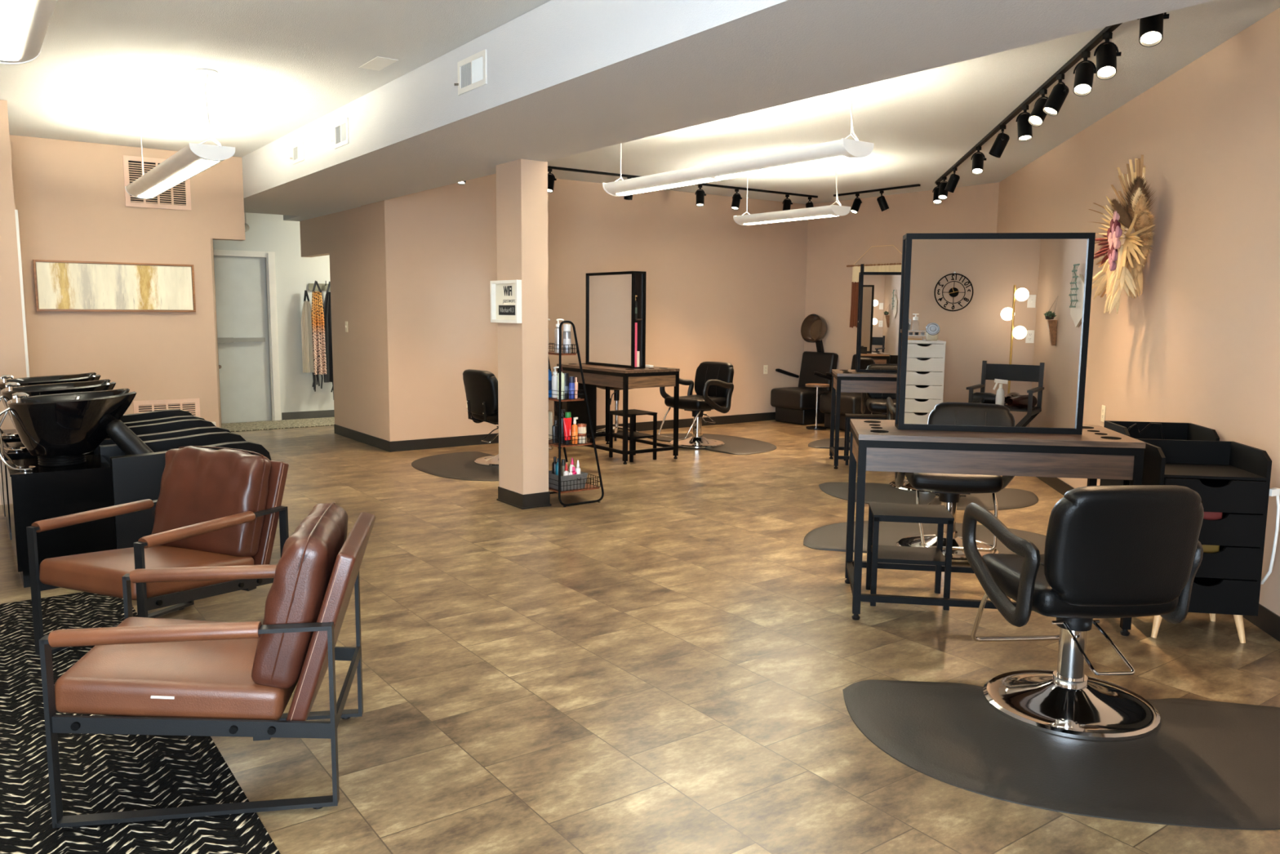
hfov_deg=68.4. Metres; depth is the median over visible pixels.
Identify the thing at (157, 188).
diffuser
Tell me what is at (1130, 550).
salon chair
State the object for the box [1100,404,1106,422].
wall outlet
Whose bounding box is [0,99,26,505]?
wall
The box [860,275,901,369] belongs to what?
mirror
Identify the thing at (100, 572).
seat cushion
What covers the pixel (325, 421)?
runner rug
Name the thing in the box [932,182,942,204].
track spotlight
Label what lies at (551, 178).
track spotlight
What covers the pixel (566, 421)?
tube
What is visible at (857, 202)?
track spotlight
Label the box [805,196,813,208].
track spotlight
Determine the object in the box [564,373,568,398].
shampoo bottle
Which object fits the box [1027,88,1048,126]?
track spotlight
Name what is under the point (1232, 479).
drawer cabinet
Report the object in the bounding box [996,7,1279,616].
wall
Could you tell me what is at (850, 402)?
chair
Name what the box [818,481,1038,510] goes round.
floor mat
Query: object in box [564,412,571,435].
spray can
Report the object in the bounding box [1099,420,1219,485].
cart
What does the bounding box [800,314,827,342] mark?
hood
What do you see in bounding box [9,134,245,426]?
wall
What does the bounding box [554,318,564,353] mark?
pump bottle
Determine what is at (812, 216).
diffuser
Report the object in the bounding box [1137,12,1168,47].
track spotlight
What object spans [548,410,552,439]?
bottle
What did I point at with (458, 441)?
baseboard
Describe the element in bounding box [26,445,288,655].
armchair
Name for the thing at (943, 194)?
track spotlight
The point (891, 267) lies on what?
macrame hanging
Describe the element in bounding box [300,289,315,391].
apron
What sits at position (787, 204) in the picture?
track spotlight
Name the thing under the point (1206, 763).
floor mat
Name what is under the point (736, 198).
track spotlight
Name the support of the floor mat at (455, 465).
on the floor
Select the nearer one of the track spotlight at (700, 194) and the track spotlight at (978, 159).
the track spotlight at (978, 159)
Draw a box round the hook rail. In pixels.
[308,280,330,290]
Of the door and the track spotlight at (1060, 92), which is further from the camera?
the door
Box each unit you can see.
[0,372,205,516]
[0,378,231,539]
[0,388,271,587]
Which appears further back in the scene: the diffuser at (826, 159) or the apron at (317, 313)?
the apron at (317, 313)
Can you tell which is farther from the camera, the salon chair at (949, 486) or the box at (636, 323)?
the box at (636, 323)
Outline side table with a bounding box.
[804,383,829,430]
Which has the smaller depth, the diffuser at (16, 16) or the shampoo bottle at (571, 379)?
the diffuser at (16, 16)
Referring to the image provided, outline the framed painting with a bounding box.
[32,259,195,311]
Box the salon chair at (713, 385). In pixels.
[657,361,733,448]
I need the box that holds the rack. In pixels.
[548,320,604,506]
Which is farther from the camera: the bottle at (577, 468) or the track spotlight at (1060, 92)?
the bottle at (577, 468)
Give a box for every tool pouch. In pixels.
[1201,544,1219,552]
[1203,511,1222,519]
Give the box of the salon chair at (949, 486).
[894,471,1014,561]
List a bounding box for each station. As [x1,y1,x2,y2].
[556,271,679,464]
[829,271,901,469]
[844,232,1146,635]
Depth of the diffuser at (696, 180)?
6.71 m
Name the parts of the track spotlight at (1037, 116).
bulb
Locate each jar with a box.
[577,423,586,433]
[577,433,586,443]
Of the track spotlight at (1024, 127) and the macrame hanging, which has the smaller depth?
the track spotlight at (1024, 127)
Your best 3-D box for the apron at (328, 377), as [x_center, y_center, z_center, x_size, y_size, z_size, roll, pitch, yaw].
[-3.927,-1.097,12.035,0.270,1.512,0.071,-5,9,-36]
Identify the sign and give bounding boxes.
[489,280,521,323]
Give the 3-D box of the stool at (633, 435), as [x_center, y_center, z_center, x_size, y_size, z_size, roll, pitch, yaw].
[-0.069,0.079,9.061,0.304,0.453,0.374,-5,9,-36]
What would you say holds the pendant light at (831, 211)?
hanging from the ceiling
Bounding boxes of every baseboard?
[281,409,334,419]
[333,423,389,451]
[389,412,775,452]
[496,486,551,509]
[1036,476,1279,641]
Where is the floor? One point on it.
(664, 664)
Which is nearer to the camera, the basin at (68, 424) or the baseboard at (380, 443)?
the basin at (68, 424)
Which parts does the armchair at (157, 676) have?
frame, frame, panel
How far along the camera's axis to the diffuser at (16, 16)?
3.00 m
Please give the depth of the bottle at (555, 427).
6.88 m
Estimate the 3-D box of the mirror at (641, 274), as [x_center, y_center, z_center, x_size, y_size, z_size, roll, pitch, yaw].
[-0.203,-1.055,9.251,0.020,0.862,0.770,-5,9,-36]
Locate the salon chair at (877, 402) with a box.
[861,392,896,415]
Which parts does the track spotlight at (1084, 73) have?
bulb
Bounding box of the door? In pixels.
[213,249,281,422]
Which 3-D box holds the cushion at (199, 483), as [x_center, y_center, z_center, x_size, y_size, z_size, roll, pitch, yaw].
[-1.907,0.327,4.182,0.545,0.461,0.227,4,8,23]
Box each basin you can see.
[0,372,101,415]
[0,378,115,426]
[6,388,136,457]
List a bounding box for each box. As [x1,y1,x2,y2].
[634,322,637,367]
[636,351,639,367]
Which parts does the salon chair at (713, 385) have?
armrest, seat, pump lever, backrest, armrest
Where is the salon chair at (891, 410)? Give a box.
[886,396,938,493]
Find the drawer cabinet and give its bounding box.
[1128,438,1271,643]
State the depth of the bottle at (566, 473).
6.88 m
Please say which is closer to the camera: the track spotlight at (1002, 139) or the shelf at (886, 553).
the shelf at (886, 553)
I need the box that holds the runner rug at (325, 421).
[221,417,334,431]
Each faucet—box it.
[0,374,11,382]
[4,382,17,391]
[12,392,26,402]
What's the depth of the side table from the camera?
11.46 m
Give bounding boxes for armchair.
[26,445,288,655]
[39,502,375,828]
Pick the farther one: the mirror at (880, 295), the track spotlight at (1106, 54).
the mirror at (880, 295)
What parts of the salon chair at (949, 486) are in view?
armrest, pump lever, seat, armrest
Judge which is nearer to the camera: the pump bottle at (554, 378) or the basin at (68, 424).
the basin at (68, 424)
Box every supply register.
[289,140,304,164]
[331,117,349,149]
[453,48,487,95]
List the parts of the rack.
frame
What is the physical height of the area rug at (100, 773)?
0.006 m
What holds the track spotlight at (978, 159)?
attached to the track at (1097, 39)
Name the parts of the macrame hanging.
rod, hanging cord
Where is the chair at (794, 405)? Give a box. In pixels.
[770,314,838,424]
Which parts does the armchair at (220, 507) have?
frame, frame, panel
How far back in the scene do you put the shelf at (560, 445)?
6.85 m
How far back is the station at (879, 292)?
8.58 m
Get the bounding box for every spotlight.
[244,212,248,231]
[456,180,466,185]
[547,168,556,192]
[623,177,632,199]
[694,185,706,206]
[731,189,742,209]
[782,194,792,210]
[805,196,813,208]
[849,193,862,213]
[876,191,888,211]
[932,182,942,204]
[937,176,947,199]
[944,167,959,192]
[970,146,986,174]
[988,124,1009,158]
[1016,105,1032,142]
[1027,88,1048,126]
[1042,73,1069,115]
[1072,51,1096,96]
[1093,31,1121,79]
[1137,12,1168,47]
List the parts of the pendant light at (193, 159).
power cord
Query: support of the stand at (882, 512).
on the floor
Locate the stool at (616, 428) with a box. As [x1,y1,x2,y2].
[594,385,638,440]
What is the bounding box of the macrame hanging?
[846,244,902,328]
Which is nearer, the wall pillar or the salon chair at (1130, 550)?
the salon chair at (1130, 550)
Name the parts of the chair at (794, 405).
armrest, seat, backrest, hood arm, armrest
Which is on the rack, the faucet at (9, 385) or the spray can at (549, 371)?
the spray can at (549, 371)
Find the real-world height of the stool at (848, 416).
0.453 m
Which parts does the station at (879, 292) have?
rail, leg, panel, leg, rail, rail, apron panel, rail, mirror frame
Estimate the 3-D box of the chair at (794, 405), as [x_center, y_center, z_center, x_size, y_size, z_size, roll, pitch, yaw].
[2.159,-0.759,12.159,0.770,1.392,0.706,-5,9,-36]
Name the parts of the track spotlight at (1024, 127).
bulb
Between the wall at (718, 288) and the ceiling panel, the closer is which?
the ceiling panel
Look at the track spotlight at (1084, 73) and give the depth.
4.96 m
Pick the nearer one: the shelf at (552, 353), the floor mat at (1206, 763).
the floor mat at (1206, 763)
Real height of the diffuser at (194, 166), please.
0.010 m
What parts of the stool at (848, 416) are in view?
leg, leg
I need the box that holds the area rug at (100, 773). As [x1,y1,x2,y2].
[0,591,280,853]
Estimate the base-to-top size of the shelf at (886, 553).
0.020 m
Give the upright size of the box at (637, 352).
0.150 m
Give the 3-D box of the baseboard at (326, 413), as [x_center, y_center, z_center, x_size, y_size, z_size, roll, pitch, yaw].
[-3.369,-0.224,12.696,2.830,0.100,0.007,-5,9,-36]
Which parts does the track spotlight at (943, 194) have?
bulb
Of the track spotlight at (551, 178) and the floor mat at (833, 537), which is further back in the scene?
the track spotlight at (551, 178)
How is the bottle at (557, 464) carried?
in the bin
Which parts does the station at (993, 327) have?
rail, leg, rail, panel, leg, rail, rail, mirror frame, apron panel, rail, leg, leg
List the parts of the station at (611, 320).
leg, rail, apron panel, rail, rail, leg, mirror frame, leg, rail, rail, panel, rail, leg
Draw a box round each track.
[547,165,817,198]
[833,184,920,196]
[934,22,1122,183]
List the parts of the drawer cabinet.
leg, leg, drawer, drawer, drawer, drawer, leg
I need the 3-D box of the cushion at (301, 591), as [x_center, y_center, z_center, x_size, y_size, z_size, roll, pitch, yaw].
[-1.035,0.494,2.900,0.227,0.461,0.545,-1,7,-10]
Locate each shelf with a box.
[548,351,576,355]
[548,397,583,401]
[548,440,591,447]
[548,483,599,493]
[612,431,653,439]
[870,545,945,565]
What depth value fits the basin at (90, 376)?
6.23 m
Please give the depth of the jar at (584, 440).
6.89 m
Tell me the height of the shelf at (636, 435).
0.020 m
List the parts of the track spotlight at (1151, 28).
bulb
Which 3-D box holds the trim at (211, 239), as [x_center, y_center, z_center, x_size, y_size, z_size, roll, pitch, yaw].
[-4.050,-0.753,8.992,0.040,2.050,0.157,-5,9,-36]
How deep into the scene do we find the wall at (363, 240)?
9.72 m
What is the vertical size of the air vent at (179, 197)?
0.440 m
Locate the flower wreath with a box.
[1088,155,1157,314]
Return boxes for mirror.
[587,274,631,365]
[640,274,642,365]
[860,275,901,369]
[904,238,1088,428]
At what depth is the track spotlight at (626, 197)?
9.86 m
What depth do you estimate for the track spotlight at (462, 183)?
8.76 m
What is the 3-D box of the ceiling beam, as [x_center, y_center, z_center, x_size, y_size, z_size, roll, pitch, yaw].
[-0.837,-1.869,5.184,1.930,0.378,13.700,-5,9,-36]
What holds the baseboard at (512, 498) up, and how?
attached to the wall pillar
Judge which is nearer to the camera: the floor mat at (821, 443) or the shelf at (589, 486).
the shelf at (589, 486)
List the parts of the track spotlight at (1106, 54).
bulb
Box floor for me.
[0,419,1279,853]
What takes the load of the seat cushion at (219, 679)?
on the armchair at (157, 676)
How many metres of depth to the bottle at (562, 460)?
6.94 m
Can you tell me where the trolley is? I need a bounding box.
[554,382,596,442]
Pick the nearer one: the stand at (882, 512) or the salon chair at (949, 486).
the stand at (882, 512)
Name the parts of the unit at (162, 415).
arm, arm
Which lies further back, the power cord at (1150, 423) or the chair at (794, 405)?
the chair at (794, 405)
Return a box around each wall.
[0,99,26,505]
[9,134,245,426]
[213,212,333,423]
[299,197,401,441]
[395,173,808,440]
[804,182,999,392]
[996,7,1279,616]
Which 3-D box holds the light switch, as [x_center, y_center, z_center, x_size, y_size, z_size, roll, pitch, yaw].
[-3.171,-1.081,10.155,0.020,0.115,0.072,-5,9,-36]
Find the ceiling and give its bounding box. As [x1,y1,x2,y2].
[0,0,1279,204]
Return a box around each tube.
[563,417,571,444]
[574,377,577,398]
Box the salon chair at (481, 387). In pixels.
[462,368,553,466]
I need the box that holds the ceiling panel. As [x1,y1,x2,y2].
[359,56,398,71]
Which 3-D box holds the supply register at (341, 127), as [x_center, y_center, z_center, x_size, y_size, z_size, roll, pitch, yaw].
[-2.116,-2.067,6.635,0.024,0.172,0.303,-5,9,-36]
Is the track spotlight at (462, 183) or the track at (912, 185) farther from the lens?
the track at (912, 185)
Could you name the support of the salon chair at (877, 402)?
on the floor mat at (821, 443)
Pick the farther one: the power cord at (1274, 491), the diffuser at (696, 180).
the diffuser at (696, 180)
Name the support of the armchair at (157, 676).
on the area rug at (100, 773)
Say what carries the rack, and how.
on the floor
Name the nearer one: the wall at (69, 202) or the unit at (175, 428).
the unit at (175, 428)
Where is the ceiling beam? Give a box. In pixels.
[241,0,1216,221]
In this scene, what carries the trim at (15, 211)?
attached to the wall at (12, 353)
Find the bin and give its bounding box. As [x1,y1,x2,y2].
[548,468,587,490]
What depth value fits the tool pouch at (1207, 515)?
4.08 m
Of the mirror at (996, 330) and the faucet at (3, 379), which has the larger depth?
the faucet at (3, 379)
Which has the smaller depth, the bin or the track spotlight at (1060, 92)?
the track spotlight at (1060, 92)
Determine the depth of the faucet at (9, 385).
5.41 m
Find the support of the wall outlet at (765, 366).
attached to the wall at (718, 288)
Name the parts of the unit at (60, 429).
backrest, arm, arm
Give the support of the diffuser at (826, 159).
attached to the pendant light at (845, 148)
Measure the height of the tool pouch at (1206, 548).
0.048 m
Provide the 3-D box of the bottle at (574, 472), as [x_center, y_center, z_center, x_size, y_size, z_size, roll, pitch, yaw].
[-0.487,0.368,6.931,0.042,0.155,0.042,-5,9,-36]
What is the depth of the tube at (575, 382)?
6.83 m
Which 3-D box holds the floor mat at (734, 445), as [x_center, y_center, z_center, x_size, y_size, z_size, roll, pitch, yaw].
[0.844,0.161,10.249,0.927,0.014,1.680,-5,9,-36]
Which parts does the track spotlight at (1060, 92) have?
bulb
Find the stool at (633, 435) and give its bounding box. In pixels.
[608,408,657,462]
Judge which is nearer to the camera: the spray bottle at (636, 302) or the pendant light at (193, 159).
the pendant light at (193, 159)
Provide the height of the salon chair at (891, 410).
0.864 m
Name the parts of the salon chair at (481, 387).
armrest, backrest, seat, pump lever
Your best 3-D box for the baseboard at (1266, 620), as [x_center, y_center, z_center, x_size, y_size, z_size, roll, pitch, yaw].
[2.992,0.755,5.237,0.007,0.105,10.650,2,7,9]
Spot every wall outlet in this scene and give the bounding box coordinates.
[763,364,768,373]
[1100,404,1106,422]
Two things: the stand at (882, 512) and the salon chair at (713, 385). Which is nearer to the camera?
the stand at (882, 512)
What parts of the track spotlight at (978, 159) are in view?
bulb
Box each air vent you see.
[122,155,191,210]
[133,398,199,417]
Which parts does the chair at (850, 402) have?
armrest, seat, backrest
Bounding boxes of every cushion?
[39,545,253,599]
[53,616,300,719]
[151,445,271,556]
[251,502,347,688]
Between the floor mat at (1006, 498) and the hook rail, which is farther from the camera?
the hook rail
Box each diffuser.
[0,0,34,61]
[137,181,179,198]
[165,159,219,182]
[616,177,721,195]
[715,155,853,179]
[743,214,839,225]
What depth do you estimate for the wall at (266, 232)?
11.81 m
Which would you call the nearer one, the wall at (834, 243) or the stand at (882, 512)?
the stand at (882, 512)
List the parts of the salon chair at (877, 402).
armrest, seat, backrest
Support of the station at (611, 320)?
on the floor
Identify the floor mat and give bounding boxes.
[411,451,498,480]
[647,433,776,454]
[803,520,1046,554]
[808,437,849,448]
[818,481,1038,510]
[842,679,1279,829]
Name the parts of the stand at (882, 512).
leg, leg, leg, leg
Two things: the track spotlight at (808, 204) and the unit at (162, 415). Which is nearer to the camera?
the unit at (162, 415)
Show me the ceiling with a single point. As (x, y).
(106, 72)
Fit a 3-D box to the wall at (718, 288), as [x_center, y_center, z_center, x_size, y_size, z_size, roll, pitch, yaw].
[-0.071,-1.352,10.989,5.770,2.818,0.120,-5,9,-36]
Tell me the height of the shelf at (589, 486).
0.012 m
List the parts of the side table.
stem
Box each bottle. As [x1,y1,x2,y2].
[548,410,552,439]
[551,366,559,397]
[551,419,558,443]
[551,456,556,474]
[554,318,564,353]
[555,457,558,475]
[560,408,564,443]
[560,458,565,475]
[563,324,570,353]
[563,463,568,475]
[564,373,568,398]
[568,376,574,399]
[568,464,573,475]
[570,457,574,471]
[571,417,577,444]
[572,466,576,474]
[575,459,580,474]
[635,295,637,318]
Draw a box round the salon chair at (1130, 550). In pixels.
[961,484,1204,740]
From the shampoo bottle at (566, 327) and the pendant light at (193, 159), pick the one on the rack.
the shampoo bottle at (566, 327)
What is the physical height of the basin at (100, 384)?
0.333 m
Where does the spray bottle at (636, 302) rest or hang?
on the station at (611, 320)
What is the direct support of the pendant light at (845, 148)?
hanging from the ceiling
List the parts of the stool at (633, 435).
leg, leg, leg, leg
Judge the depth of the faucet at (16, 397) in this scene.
4.77 m
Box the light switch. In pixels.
[345,321,347,332]
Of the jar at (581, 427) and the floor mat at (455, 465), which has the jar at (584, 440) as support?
the jar at (581, 427)
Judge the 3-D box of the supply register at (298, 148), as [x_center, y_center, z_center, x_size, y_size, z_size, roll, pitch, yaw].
[-2.720,-2.174,7.462,0.024,0.150,0.313,-5,9,-36]
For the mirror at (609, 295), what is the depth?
9.18 m
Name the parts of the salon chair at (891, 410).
armrest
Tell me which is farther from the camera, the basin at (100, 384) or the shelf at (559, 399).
the shelf at (559, 399)
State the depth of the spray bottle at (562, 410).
6.87 m
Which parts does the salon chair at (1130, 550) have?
armrest, seat, pump lever, backrest, armrest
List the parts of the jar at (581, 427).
lid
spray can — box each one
[548,363,551,397]
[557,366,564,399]
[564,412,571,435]
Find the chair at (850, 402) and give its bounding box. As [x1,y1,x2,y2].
[819,354,881,431]
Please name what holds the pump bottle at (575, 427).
on the rack
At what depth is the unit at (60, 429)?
4.89 m
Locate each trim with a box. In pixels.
[14,209,29,377]
[210,238,222,427]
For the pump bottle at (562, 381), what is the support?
on the rack
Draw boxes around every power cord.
[1127,422,1164,439]
[1260,487,1279,584]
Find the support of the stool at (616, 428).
on the floor
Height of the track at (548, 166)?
0.022 m
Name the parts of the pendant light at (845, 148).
power cord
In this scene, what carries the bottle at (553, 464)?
in the bin
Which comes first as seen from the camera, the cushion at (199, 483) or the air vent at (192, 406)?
the cushion at (199, 483)
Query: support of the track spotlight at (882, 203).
attached to the track at (912, 185)
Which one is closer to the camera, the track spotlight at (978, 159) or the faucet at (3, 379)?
the faucet at (3, 379)
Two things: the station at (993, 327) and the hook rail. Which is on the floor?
the station at (993, 327)
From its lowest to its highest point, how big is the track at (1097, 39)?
0.022 m
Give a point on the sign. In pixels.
(505, 295)
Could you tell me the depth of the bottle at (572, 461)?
6.94 m
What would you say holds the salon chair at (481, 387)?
on the floor mat at (455, 465)
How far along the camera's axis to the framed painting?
8.33 m
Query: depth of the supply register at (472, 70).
4.95 m
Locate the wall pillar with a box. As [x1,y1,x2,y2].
[496,159,548,494]
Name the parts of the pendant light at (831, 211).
power cord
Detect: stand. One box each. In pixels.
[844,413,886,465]
[865,502,954,610]
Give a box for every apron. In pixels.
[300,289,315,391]
[311,280,326,388]
[323,281,333,399]
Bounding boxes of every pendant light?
[0,0,57,64]
[124,68,235,199]
[602,88,874,196]
[733,161,850,225]
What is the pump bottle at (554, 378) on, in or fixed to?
on the rack
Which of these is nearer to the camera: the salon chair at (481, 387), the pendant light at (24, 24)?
the pendant light at (24, 24)
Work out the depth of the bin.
6.89 m
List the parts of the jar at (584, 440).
lid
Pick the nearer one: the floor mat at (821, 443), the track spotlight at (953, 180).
the track spotlight at (953, 180)
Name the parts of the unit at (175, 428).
arm, arm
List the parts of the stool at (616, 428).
leg, lever, seat, leg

